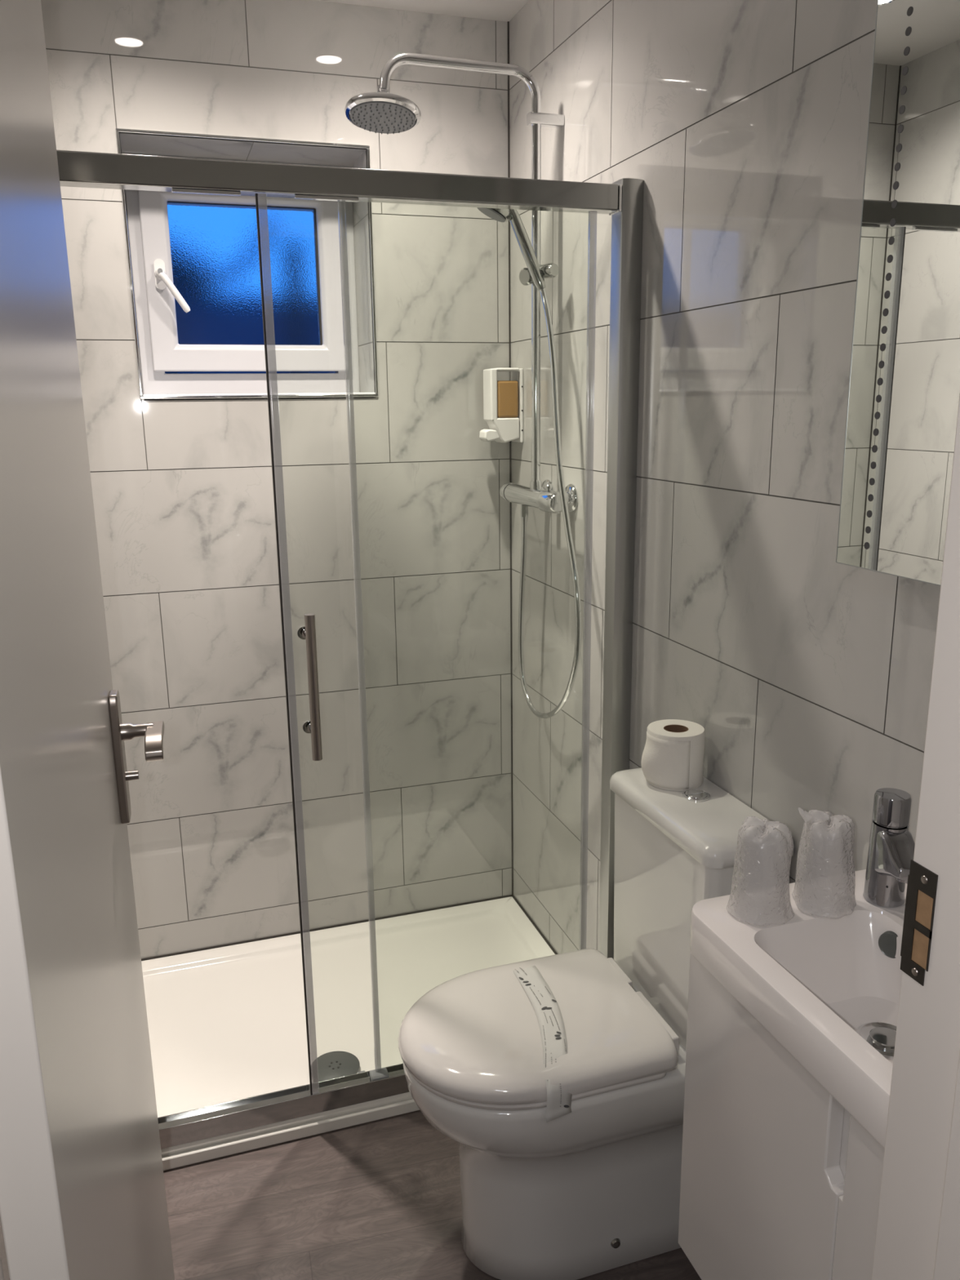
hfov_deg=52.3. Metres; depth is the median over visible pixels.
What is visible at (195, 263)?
window
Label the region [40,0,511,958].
wall
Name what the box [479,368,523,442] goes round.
soap dispenser
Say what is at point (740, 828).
tumbler
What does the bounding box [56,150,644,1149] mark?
shower enclosure
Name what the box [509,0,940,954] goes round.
wall
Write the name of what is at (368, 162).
trim
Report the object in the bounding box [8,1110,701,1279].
floor
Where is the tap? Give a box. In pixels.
[862,787,915,907]
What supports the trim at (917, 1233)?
attached to the wall
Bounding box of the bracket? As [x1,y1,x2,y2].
[539,262,559,278]
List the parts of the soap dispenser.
push lever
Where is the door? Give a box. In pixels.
[0,0,174,1279]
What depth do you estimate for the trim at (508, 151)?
2.68 m
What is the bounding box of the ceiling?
[315,0,528,22]
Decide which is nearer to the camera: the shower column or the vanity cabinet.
the vanity cabinet
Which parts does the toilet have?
seat, lid, paper strip, cistern lid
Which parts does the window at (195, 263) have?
handle, sash, pane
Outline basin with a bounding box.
[689,869,906,1148]
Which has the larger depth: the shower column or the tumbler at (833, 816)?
the shower column
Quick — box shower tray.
[141,896,555,1170]
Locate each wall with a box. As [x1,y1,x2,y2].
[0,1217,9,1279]
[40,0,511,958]
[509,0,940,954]
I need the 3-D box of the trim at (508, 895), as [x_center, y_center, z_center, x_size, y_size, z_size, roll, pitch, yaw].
[-0.390,0.909,2.415,1.282,0.006,0.760,-5,14,-18]
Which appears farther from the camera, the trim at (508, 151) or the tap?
the trim at (508, 151)
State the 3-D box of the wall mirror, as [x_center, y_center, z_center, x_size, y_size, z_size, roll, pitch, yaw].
[0.582,-0.463,1.000,0.055,0.846,0.507,-5,14,-18]
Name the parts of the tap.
spout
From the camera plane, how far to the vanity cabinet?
1.17 m
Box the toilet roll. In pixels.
[640,719,705,791]
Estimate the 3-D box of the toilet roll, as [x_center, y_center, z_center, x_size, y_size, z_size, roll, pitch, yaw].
[0.354,0.209,1.781,0.104,0.102,0.107,7,16,30]
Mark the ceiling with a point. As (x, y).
(504, 11)
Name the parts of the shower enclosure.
sliding door, mount knob, handle mount, mount knob, handle mount, door handle, rail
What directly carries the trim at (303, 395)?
attached to the wall at (183, 489)
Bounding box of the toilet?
[397,767,794,1279]
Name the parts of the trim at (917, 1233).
strike plate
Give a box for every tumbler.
[726,816,794,925]
[791,808,856,919]
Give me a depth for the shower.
2.17 m
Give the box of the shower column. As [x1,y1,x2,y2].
[344,52,577,521]
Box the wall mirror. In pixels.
[835,0,959,586]
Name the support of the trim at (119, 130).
attached to the wall at (183, 489)
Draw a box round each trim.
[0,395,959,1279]
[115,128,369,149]
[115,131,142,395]
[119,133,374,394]
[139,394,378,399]
[141,894,557,960]
[366,148,378,394]
[507,21,513,894]
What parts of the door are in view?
lever, lever arm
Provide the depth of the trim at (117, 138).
2.27 m
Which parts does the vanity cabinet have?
cabinet door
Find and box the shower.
[477,207,581,718]
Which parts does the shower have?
spray plate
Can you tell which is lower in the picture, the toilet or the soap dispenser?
the toilet
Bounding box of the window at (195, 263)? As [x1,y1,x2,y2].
[121,153,359,394]
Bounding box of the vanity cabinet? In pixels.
[678,951,884,1279]
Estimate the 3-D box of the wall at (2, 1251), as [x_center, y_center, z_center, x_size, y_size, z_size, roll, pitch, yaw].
[-0.877,-0.026,1.384,0.100,2.400,1.950,-5,14,-18]
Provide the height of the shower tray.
0.045 m

